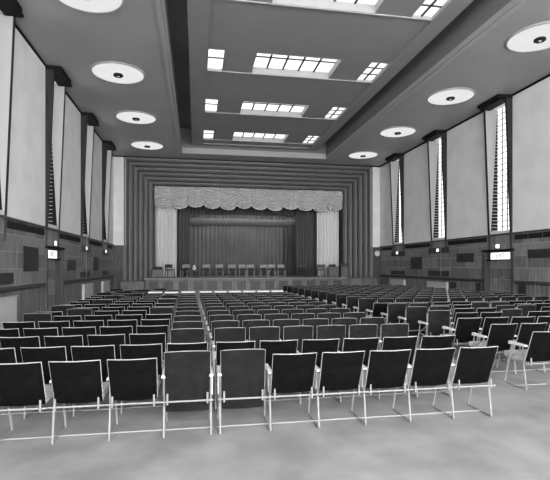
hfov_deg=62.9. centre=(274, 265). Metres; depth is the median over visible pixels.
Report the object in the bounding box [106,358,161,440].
folding chair
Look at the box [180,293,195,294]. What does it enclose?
folding chair
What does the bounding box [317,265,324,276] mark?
chair
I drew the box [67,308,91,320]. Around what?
folding chair
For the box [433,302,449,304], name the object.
folding chair
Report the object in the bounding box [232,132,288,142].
window
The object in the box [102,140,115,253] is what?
window
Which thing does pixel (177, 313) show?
folding chair
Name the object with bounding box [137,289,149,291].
folding chair
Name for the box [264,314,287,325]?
folding chair
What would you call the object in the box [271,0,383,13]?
window
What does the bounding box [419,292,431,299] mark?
folding chair
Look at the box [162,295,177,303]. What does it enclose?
folding chair
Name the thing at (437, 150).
window
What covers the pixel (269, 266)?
chair
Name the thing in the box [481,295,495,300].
folding chair
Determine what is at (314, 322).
folding chair
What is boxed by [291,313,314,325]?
folding chair
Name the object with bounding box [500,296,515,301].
folding chair
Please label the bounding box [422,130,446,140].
hood
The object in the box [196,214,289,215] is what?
wall
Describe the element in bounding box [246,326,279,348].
folding chair
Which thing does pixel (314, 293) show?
folding chair
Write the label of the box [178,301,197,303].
folding chair
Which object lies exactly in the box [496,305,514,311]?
folding chair
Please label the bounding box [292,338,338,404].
folding chair
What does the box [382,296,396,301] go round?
folding chair
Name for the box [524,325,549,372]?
folding chair
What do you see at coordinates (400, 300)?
folding chair
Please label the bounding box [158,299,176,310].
folding chair
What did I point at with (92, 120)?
hood
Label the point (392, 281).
radiator cover
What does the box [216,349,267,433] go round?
folding chair
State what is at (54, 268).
door
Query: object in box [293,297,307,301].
folding chair
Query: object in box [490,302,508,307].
folding chair
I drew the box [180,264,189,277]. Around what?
chair
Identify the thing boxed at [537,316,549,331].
folding chair
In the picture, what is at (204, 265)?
chair
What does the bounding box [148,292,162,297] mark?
folding chair
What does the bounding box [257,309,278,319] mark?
folding chair
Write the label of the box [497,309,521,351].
folding chair
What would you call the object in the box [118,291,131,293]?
folding chair
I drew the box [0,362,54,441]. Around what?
folding chair
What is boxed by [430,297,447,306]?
folding chair
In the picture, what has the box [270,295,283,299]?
folding chair
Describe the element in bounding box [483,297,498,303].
folding chair
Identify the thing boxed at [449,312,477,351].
folding chair
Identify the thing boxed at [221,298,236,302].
folding chair
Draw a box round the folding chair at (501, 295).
[496,294,510,300]
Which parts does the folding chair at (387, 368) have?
leg, panel, leg, floor rail, backrest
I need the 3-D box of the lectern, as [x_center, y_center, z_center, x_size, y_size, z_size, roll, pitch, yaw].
[4.072,0.250,26.656,0.460,0.820,0.400,0,0,-10]
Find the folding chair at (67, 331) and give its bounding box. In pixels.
[62,327,95,345]
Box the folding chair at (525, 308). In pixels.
[515,305,535,316]
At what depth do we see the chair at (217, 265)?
26.71 m
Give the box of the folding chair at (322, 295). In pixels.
[315,291,331,303]
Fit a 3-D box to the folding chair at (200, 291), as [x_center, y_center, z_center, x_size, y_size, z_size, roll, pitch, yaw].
[-2.398,1.304,15.593,0.491,0.887,0.509,0,0,-10]
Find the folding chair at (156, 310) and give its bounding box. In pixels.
[150,307,172,328]
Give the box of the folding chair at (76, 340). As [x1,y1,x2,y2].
[44,335,82,384]
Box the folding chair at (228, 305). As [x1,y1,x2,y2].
[226,303,244,309]
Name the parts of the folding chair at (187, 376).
leg, backrest, floor rail, leg, panel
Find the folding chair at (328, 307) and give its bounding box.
[318,305,336,312]
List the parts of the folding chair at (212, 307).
backrest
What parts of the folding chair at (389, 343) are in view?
floor rail, backrest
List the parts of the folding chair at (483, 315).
backrest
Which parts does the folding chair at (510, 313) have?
backrest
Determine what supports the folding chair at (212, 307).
on the floor
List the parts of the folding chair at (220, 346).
panel, leg, backrest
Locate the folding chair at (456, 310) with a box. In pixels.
[450,308,474,344]
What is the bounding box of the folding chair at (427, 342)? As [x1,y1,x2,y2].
[401,335,455,397]
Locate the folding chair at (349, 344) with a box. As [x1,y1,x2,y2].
[329,337,378,401]
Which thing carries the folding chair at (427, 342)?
on the floor
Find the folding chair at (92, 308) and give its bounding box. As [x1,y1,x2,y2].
[76,307,98,314]
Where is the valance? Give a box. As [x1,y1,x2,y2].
[154,186,342,211]
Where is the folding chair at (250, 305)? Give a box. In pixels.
[247,303,265,309]
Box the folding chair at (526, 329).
[496,323,546,373]
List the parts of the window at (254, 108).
rooflight glass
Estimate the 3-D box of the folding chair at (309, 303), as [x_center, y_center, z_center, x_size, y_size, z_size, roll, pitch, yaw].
[0.982,1.304,11.094,0.493,0.886,0.509,0,0,-10]
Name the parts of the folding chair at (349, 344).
floor rail, backrest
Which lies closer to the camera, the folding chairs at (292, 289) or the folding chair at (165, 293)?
the folding chair at (165, 293)
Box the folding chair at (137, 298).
[123,297,139,300]
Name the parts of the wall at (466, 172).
cornice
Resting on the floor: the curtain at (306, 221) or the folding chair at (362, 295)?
the folding chair at (362, 295)
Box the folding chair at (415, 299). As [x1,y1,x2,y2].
[413,298,429,302]
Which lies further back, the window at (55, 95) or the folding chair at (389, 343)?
the window at (55, 95)
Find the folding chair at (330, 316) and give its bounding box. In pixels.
[318,313,340,324]
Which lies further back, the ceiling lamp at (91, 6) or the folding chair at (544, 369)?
the ceiling lamp at (91, 6)
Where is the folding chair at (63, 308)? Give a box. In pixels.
[51,305,73,315]
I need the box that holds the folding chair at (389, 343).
[366,336,417,399]
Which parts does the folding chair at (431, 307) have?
backrest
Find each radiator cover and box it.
[0,295,18,328]
[82,283,93,298]
[101,280,110,291]
[390,279,405,284]
[426,281,448,291]
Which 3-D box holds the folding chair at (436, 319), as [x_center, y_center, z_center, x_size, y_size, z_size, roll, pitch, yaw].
[3.175,1.304,9.022,0.526,0.886,0.523,0,0,-10]
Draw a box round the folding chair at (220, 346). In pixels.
[212,341,254,408]
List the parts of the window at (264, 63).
rooflight glass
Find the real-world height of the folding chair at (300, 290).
0.886 m
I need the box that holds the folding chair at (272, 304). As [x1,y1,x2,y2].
[268,302,285,308]
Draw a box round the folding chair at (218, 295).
[217,294,231,297]
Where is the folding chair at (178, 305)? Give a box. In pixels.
[177,304,198,306]
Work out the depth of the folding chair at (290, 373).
4.75 m
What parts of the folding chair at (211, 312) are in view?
backrest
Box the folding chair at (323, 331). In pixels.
[317,325,345,351]
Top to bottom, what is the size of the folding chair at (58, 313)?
0.842 m
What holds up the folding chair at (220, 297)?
on the floor
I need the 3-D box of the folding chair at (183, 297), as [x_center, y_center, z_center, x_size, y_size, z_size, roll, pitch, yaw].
[-2.514,1.304,13.027,0.538,0.886,0.509,0,0,-10]
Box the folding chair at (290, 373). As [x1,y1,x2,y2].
[263,352,316,430]
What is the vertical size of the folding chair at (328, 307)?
0.886 m
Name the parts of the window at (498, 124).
sill, pane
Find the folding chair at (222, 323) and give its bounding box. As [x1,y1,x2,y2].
[209,320,238,365]
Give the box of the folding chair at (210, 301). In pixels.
[202,300,220,320]
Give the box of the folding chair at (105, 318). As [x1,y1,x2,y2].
[85,315,111,326]
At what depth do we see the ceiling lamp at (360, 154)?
24.14 m
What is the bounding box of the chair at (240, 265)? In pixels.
[239,264,246,276]
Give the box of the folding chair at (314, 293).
[308,290,323,301]
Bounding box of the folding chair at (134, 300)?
[119,299,136,303]
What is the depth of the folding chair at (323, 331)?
6.58 m
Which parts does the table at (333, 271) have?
modesty panel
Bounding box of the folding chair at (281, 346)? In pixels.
[260,340,297,400]
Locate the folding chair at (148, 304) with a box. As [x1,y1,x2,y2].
[132,303,152,307]
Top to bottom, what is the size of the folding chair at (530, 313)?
0.842 m
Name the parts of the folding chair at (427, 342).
floor rail, backrest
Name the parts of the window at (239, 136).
rooflight glass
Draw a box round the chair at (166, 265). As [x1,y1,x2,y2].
[165,264,174,277]
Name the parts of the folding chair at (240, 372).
leg, panel, armrest, leg, floor rail, backrest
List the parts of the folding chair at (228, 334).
backrest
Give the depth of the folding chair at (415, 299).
12.29 m
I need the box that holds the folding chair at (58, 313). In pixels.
[36,311,62,320]
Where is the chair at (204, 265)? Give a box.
[203,264,209,276]
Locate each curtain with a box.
[155,205,176,276]
[177,205,189,276]
[190,205,295,215]
[285,218,295,275]
[296,207,316,275]
[317,208,338,275]
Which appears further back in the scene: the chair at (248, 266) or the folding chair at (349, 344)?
the chair at (248, 266)
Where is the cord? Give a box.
[86,236,86,276]
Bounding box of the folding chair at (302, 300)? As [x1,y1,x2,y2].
[300,299,315,304]
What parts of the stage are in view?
panel, panel, panel, panel, panel, panel, panel, panel, panel, panel, panel, panel, panel, panel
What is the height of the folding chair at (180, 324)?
0.886 m
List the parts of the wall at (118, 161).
cornice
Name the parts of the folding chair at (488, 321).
backrest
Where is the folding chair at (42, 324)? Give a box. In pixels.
[38,321,69,335]
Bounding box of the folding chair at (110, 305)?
[108,304,129,309]
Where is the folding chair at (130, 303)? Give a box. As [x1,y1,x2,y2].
[114,301,133,306]
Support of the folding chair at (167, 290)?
on the floor
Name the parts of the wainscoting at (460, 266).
dark panel, dark panel, dark panel, dado rail, dark panel, dark panel, dark panel, dark panel, dark panel, dark panel, dado rail, dark panel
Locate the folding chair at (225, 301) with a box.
[223,300,240,306]
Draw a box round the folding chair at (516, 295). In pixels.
[513,294,526,297]
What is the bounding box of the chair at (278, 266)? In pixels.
[277,265,285,276]
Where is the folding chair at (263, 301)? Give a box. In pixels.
[262,300,278,305]
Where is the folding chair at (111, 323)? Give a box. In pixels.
[107,319,136,333]
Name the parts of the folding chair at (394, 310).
backrest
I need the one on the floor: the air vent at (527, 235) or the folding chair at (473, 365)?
the folding chair at (473, 365)
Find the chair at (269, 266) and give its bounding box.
[268,265,275,276]
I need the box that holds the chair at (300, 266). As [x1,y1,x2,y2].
[299,265,306,276]
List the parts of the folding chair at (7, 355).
backrest, floor rail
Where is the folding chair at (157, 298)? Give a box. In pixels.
[142,297,158,302]
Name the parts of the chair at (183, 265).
backrest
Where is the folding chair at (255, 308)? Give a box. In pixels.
[252,306,271,313]
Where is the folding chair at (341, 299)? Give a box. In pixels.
[332,294,350,307]
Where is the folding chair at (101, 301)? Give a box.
[93,299,112,306]
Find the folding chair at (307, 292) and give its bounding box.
[301,289,315,298]
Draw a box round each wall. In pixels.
[0,10,113,243]
[113,155,379,288]
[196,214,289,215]
[379,74,549,245]
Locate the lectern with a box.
[339,263,348,276]
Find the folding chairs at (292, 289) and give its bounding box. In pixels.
[283,284,433,294]
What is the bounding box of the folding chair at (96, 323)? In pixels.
[73,320,103,334]
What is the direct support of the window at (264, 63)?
attached to the ceiling
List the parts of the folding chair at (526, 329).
backrest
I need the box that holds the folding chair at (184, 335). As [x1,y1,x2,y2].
[170,328,205,342]
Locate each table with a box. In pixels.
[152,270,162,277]
[327,267,338,276]
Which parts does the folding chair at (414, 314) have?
backrest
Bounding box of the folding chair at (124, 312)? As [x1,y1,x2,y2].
[122,310,145,318]
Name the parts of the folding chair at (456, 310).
backrest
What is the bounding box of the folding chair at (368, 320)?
[360,317,384,349]
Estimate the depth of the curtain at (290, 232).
30.50 m
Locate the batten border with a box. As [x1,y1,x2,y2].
[190,218,295,226]
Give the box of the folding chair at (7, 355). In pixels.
[0,348,27,414]
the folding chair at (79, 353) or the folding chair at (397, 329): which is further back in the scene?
the folding chair at (397, 329)
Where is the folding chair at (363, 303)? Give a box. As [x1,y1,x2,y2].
[353,298,374,314]
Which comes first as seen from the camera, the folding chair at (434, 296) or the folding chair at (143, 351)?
the folding chair at (143, 351)
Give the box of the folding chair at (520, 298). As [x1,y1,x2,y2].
[516,296,532,303]
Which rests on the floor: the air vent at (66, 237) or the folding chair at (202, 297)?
the folding chair at (202, 297)
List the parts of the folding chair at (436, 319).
backrest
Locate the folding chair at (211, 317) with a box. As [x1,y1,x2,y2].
[207,315,233,350]
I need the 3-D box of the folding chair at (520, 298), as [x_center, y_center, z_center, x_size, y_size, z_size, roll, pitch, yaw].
[7.118,1.304,13.095,0.526,0.886,0.509,0,0,-10]
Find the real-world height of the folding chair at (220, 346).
0.842 m
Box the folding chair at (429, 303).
[414,302,430,308]
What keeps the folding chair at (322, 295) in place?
on the floor
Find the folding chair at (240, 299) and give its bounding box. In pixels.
[239,298,254,302]
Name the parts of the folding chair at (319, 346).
floor rail, backrest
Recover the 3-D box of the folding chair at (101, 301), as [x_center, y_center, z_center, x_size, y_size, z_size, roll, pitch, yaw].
[-4.485,1.304,11.832,0.536,0.886,0.509,0,0,-10]
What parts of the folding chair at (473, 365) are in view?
leg, seat, leg, floor rail, leg, backrest, leg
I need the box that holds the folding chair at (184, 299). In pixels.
[179,298,196,300]
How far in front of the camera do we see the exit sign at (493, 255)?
16.47 m
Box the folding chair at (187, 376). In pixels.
[161,350,213,437]
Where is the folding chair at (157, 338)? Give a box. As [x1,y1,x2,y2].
[129,333,165,388]
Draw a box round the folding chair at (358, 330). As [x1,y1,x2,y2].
[348,324,376,337]
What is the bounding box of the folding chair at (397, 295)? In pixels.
[385,294,399,297]
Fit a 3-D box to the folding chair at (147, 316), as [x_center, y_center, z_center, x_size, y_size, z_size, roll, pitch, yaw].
[-2.251,1.326,8.791,0.536,0.842,0.649,0,0,-10]
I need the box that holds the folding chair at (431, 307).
[418,306,449,343]
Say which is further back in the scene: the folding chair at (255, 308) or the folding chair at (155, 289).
the folding chair at (155, 289)
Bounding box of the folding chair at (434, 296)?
[432,295,446,297]
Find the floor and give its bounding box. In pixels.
[0,298,549,479]
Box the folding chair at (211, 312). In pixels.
[205,310,229,341]
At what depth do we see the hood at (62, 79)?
13.83 m
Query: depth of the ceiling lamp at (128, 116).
18.04 m
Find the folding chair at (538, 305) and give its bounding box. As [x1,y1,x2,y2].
[533,303,549,310]
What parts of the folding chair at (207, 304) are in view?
backrest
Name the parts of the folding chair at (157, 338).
backrest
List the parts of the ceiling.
moulding, moulding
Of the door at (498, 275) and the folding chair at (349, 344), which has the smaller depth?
the folding chair at (349, 344)
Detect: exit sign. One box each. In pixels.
[48,249,57,258]
[490,251,510,259]
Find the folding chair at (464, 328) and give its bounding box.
[440,317,481,362]
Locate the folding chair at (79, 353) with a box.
[71,345,119,416]
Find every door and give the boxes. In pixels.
[45,246,64,311]
[482,248,514,295]
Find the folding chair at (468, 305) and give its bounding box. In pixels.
[450,304,471,321]
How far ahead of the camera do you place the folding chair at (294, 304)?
10.76 m
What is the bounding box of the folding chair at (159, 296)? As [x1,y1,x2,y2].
[145,295,160,297]
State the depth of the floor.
4.46 m
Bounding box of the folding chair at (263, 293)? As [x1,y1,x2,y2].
[261,292,273,295]
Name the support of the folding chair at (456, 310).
on the floor
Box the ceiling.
[15,0,549,165]
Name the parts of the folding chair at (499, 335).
seat, armrest, backrest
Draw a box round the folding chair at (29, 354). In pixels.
[20,346,75,418]
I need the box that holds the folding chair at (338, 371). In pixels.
[307,351,364,427]
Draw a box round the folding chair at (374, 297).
[364,296,379,302]
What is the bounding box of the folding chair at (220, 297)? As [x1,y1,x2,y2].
[219,296,233,300]
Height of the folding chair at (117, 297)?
0.886 m
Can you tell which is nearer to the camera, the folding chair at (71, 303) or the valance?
the folding chair at (71, 303)
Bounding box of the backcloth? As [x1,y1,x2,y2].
[155,214,295,275]
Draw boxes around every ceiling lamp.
[57,0,124,13]
[90,61,145,83]
[115,110,156,123]
[130,141,163,149]
[348,151,378,158]
[379,126,416,137]
[426,87,475,105]
[505,21,549,52]
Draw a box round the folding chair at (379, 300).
[377,298,393,320]
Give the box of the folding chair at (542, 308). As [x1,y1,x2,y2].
[541,307,549,315]
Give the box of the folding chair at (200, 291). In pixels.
[199,291,211,298]
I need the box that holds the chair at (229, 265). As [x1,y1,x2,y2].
[228,264,235,276]
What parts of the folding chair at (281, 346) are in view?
backrest, floor rail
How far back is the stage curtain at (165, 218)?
26.32 m
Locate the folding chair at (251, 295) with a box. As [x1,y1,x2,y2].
[249,294,262,297]
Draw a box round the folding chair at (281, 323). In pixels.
[273,319,299,339]
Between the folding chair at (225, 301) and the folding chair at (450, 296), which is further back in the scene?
the folding chair at (450, 296)
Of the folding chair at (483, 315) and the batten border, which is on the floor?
the folding chair at (483, 315)
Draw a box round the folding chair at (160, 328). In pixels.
[136,325,168,351]
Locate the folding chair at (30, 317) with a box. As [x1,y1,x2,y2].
[23,313,51,327]
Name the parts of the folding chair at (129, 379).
leg, leg, backrest, floor rail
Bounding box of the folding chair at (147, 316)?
[145,314,171,329]
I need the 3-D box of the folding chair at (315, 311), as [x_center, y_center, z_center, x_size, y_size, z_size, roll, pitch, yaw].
[0.806,1.304,9.368,0.491,0.886,0.523,0,0,-10]
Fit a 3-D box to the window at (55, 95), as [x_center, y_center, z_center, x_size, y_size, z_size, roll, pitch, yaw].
[-6.887,-3.300,14.015,0.760,5.400,1.330,0,0,-10]
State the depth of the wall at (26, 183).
12.82 m
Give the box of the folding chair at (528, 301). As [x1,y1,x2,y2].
[526,300,542,304]
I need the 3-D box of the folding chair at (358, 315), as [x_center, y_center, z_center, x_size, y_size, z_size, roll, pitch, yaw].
[1.453,1.304,8.624,0.493,0.886,0.523,0,0,-10]
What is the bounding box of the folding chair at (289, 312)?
[282,309,302,318]
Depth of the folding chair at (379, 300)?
12.11 m
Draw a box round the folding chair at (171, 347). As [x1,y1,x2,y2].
[167,342,207,351]
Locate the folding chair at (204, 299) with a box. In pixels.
[201,298,218,315]
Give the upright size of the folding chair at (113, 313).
0.842 m
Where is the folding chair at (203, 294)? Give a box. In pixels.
[200,294,214,315]
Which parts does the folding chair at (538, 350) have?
leg, seat, armrest, leg, floor rail, backrest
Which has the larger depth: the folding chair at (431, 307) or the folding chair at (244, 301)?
the folding chair at (244, 301)
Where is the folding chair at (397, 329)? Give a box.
[378,323,408,350]
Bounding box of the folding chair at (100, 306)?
[84,304,105,310]
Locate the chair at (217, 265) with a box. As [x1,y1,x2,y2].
[216,264,223,276]
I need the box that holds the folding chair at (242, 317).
[237,314,261,326]
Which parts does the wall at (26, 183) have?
cornice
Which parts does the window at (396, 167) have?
pane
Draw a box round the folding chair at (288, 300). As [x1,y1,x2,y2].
[281,299,297,304]
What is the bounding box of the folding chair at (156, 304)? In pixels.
[155,303,174,315]
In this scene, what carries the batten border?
hanging from the wall at (196, 214)
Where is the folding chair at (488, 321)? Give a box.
[467,317,508,359]
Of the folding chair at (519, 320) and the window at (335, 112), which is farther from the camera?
the window at (335, 112)
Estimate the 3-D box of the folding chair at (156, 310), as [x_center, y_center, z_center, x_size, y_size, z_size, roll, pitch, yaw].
[-2.417,1.304,9.649,0.536,0.886,0.523,0,0,-10]
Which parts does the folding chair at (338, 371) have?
leg, panel, leg, floor rail, backrest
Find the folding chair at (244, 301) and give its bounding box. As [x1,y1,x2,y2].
[243,300,259,305]
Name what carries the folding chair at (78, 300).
on the floor
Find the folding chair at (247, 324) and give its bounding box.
[242,320,269,340]
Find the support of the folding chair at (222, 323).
on the floor
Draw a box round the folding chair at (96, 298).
[84,297,101,299]
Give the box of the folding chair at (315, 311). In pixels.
[306,308,326,317]
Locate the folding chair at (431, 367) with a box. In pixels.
[392,348,455,421]
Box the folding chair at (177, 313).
[175,311,199,315]
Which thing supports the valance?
hanging from the wall at (196, 214)
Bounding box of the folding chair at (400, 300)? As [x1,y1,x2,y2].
[395,298,411,302]
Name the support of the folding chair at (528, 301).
on the floor
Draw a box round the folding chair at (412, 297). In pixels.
[399,296,413,302]
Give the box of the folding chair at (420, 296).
[415,295,430,301]
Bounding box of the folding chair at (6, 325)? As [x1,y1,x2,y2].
[2,321,34,336]
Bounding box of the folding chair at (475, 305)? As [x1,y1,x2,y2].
[471,302,488,311]
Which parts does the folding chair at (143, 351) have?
backrest, floor rail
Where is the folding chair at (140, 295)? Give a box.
[128,293,143,298]
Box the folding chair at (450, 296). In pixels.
[448,295,463,301]
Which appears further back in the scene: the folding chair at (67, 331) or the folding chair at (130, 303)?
the folding chair at (130, 303)
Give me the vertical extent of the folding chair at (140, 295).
0.886 m
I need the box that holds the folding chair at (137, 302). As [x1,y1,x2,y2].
[136,301,154,305]
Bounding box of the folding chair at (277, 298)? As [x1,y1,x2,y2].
[275,297,290,301]
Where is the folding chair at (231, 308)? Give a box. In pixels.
[229,306,248,314]
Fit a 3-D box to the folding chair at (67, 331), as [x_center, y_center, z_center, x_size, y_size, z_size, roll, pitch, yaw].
[-2.968,1.326,6.974,0.526,0.842,0.649,0,0,-10]
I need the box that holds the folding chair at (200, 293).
[199,293,213,310]
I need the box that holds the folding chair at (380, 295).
[369,294,383,297]
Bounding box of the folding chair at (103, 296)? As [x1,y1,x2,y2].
[91,295,106,298]
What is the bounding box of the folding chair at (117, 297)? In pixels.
[105,295,121,300]
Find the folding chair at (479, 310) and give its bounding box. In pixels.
[462,307,496,342]
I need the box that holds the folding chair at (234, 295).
[233,294,247,297]
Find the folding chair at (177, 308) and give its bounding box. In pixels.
[176,307,198,310]
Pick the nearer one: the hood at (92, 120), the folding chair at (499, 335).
the folding chair at (499, 335)
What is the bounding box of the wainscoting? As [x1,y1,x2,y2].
[0,214,113,321]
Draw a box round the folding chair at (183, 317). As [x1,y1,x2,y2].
[174,315,201,321]
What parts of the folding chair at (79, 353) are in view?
backrest, floor rail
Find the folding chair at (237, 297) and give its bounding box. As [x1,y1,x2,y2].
[236,296,250,299]
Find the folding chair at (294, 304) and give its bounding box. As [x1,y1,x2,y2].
[288,302,305,308]
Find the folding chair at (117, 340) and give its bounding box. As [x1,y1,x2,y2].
[87,334,124,358]
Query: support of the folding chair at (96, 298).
on the floor
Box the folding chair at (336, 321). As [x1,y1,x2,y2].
[332,318,356,337]
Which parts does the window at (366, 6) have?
rooflight glass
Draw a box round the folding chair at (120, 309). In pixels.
[102,307,124,314]
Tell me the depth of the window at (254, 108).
19.14 m
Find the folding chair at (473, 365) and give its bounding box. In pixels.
[432,346,497,418]
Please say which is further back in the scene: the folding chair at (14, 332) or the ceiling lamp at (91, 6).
the ceiling lamp at (91, 6)
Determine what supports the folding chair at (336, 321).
on the floor
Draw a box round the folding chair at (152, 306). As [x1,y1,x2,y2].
[152,306,173,321]
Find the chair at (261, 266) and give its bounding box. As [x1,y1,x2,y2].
[260,265,267,276]
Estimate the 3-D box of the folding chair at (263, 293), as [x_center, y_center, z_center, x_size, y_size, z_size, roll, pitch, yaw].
[-0.292,1.304,15.113,0.491,0.886,0.509,0,0,-10]
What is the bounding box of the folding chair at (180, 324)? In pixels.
[172,321,202,328]
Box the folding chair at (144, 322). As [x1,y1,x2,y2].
[141,319,169,342]
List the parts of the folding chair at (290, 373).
leg, armrest, panel, leg, floor rail, backrest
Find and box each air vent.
[7,221,44,234]
[59,233,79,241]
[89,240,101,246]
[381,247,391,250]
[405,243,429,248]
[448,238,486,244]
[515,231,549,239]
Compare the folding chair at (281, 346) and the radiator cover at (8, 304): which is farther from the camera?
the radiator cover at (8, 304)
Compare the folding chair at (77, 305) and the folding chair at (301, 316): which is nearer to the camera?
the folding chair at (301, 316)
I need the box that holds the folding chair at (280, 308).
[274,305,293,313]
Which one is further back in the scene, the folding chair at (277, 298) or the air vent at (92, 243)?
the air vent at (92, 243)
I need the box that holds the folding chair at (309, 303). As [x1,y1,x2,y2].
[308,302,325,307]
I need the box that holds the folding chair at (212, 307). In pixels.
[204,306,225,340]
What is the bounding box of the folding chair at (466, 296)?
[465,295,479,300]
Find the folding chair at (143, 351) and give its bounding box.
[120,343,162,413]
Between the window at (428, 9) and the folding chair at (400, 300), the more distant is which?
the folding chair at (400, 300)
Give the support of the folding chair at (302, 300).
on the floor
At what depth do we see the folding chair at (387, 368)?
4.93 m
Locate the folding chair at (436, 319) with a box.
[416,310,449,348]
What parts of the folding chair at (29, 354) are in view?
backrest, floor rail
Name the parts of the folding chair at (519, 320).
backrest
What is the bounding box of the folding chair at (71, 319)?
[53,315,81,326]
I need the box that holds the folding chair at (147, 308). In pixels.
[127,306,149,313]
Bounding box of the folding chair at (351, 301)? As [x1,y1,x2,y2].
[342,296,361,311]
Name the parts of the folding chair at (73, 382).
leg, leg, backrest, floor rail, seat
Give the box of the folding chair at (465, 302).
[450,301,469,316]
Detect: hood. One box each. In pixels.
[0,0,23,17]
[45,65,71,86]
[81,112,98,126]
[102,140,115,150]
[385,153,403,161]
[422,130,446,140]
[477,94,512,110]
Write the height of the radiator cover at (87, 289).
1.030 m
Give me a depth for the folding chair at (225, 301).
11.32 m
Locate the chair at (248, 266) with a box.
[247,265,254,276]
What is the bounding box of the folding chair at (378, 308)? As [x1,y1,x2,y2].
[366,303,391,319]
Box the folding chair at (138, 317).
[115,314,141,325]
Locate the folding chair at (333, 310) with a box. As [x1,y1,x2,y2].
[330,308,349,317]
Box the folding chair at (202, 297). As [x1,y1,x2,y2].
[200,296,216,312]
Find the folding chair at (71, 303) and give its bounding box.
[69,302,89,307]
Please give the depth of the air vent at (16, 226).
11.79 m
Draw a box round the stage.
[120,275,376,297]
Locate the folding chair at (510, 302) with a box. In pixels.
[508,301,524,304]
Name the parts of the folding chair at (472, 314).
backrest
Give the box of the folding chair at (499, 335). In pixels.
[469,323,517,371]
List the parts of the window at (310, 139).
rooflight glass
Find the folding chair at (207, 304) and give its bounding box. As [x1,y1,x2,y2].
[203,303,222,328]
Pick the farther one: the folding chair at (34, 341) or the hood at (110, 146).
the hood at (110, 146)
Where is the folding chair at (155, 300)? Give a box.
[139,299,156,302]
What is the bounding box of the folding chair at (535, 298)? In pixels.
[533,296,548,302]
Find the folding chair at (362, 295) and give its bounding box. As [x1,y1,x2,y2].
[353,294,367,297]
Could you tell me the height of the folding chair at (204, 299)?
0.886 m
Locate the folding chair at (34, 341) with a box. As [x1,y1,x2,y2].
[0,336,39,362]
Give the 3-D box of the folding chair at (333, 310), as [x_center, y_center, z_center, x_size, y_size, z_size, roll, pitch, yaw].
[1.295,1.304,9.450,0.493,0.886,0.523,0,0,-10]
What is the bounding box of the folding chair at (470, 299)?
[466,297,482,303]
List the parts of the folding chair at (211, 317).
backrest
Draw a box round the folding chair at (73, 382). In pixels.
[48,360,108,444]
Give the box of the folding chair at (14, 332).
[0,328,19,347]
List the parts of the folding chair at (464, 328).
armrest, backrest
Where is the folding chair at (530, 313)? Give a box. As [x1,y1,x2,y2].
[527,311,549,322]
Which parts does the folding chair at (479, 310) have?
backrest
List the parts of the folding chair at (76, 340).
backrest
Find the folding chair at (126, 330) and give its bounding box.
[100,326,132,344]
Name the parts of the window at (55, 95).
sill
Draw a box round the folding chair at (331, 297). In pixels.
[323,293,340,304]
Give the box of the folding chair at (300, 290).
[296,288,309,296]
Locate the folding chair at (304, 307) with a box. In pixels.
[296,305,315,312]
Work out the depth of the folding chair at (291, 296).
13.30 m
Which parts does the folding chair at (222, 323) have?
backrest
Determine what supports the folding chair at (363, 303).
on the floor
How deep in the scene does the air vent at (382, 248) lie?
26.13 m
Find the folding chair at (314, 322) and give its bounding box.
[303,318,328,338]
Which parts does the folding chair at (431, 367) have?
leg, leg, floor rail, backrest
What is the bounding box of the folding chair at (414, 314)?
[398,306,426,345]
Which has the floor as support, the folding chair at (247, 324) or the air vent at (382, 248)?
the folding chair at (247, 324)
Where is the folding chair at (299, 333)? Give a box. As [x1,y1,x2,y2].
[280,326,312,352]
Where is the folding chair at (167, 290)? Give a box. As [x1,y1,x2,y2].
[166,290,179,296]
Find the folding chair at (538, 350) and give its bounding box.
[504,331,549,389]
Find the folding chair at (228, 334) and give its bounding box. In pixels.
[212,327,245,386]
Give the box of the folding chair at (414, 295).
[402,294,415,297]
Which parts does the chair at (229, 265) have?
backrest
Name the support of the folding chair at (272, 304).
on the floor
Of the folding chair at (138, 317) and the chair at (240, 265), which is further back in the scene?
the chair at (240, 265)
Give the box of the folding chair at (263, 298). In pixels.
[257,297,272,302]
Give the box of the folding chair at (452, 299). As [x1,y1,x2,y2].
[449,297,464,311]
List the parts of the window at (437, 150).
sill, pane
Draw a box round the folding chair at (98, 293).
[97,292,111,295]
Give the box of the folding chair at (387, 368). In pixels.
[351,349,410,424]
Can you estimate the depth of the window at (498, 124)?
16.77 m
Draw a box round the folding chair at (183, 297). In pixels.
[179,296,196,298]
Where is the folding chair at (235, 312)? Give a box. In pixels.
[233,310,254,319]
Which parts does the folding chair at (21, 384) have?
leg, backrest, floor rail, seat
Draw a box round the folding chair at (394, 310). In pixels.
[381,303,406,323]
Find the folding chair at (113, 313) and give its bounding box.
[94,310,118,319]
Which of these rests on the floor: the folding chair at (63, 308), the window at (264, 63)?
the folding chair at (63, 308)
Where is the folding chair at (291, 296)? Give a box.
[286,295,300,298]
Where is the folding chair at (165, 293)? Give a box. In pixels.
[164,292,178,300]
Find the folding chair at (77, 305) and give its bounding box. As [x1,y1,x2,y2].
[72,304,81,308]
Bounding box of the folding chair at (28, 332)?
[23,327,58,346]
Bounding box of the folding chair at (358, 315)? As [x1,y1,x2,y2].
[343,312,365,323]
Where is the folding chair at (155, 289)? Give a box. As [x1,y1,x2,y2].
[154,288,165,291]
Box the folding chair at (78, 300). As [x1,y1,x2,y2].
[77,299,95,303]
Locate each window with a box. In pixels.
[0,0,23,239]
[45,65,71,246]
[81,112,98,251]
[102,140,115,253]
[203,130,213,138]
[205,99,217,111]
[207,49,224,70]
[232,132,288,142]
[239,101,309,116]
[251,53,341,78]
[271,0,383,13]
[302,136,319,143]
[323,107,346,118]
[356,62,388,81]
[385,153,403,254]
[411,0,449,18]
[422,130,446,252]
[477,94,512,249]
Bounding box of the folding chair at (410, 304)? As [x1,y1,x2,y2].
[408,303,427,338]
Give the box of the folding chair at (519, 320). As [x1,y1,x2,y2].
[495,316,535,361]

